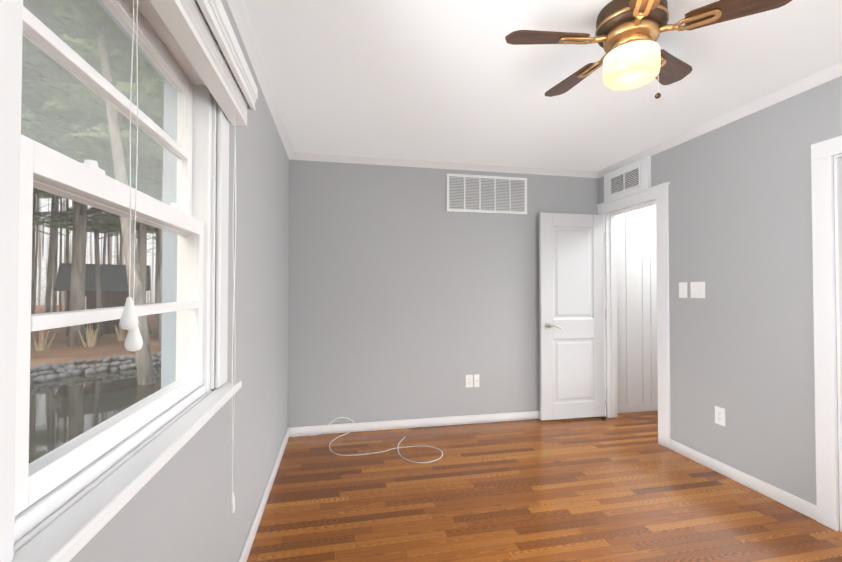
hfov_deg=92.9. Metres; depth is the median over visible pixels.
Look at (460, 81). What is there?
ceiling
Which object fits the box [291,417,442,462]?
cord
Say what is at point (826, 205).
trim
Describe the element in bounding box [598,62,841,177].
crown molding
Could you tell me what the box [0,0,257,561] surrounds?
window
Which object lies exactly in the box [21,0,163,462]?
scenery
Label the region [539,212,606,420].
door
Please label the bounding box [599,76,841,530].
wall
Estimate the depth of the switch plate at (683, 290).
3.05 m
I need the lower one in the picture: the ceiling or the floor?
the floor
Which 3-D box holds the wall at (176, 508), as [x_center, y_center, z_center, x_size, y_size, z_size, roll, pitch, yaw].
[-0.762,0.078,1.188,0.150,2.440,4.830,0,-1,-11]
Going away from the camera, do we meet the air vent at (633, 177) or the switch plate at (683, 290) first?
the switch plate at (683, 290)
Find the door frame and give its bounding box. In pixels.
[596,182,670,448]
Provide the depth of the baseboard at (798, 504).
2.55 m
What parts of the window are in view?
sash, sash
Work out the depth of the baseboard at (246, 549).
2.24 m
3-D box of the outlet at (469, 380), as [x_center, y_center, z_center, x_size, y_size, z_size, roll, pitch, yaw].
[0.454,0.940,3.759,0.072,0.118,0.008,0,-1,-11]
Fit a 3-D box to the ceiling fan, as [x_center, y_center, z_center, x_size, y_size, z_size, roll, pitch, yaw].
[0.855,-0.950,1.698,1.003,0.368,1.000,0,-1,-11]
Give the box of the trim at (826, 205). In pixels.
[811,135,841,531]
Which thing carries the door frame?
attached to the wall at (740, 246)
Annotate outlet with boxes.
[465,375,472,387]
[715,406,724,425]
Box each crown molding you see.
[226,0,297,159]
[298,152,597,177]
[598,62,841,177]
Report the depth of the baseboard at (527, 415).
3.64 m
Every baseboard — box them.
[238,427,289,561]
[290,411,539,436]
[617,403,657,412]
[670,439,816,520]
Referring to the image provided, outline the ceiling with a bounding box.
[244,0,841,171]
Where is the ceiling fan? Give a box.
[505,0,791,98]
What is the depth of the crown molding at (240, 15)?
2.05 m
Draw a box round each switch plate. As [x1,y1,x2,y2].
[679,282,687,297]
[690,282,704,297]
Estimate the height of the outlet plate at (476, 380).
0.118 m
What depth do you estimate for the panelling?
4.12 m
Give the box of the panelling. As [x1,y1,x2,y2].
[616,205,657,404]
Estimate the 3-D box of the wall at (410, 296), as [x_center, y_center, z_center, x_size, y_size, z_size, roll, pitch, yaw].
[1.024,0.122,3.953,4.450,2.440,0.120,0,-1,-11]
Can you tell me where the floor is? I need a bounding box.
[247,411,841,561]
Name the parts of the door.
door handle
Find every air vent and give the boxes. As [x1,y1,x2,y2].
[446,173,526,214]
[604,156,650,201]
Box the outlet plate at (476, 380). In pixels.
[474,374,478,386]
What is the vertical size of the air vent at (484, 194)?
0.355 m
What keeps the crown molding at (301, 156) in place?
attached to the wall at (410, 296)
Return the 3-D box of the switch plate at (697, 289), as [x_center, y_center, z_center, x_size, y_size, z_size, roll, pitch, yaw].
[2.024,0.066,2.932,0.016,0.118,0.118,0,-1,-11]
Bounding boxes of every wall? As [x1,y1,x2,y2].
[69,0,288,561]
[288,160,598,426]
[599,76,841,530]
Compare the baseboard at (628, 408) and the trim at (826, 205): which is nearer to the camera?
the trim at (826, 205)
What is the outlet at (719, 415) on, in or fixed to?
attached to the wall at (740, 246)

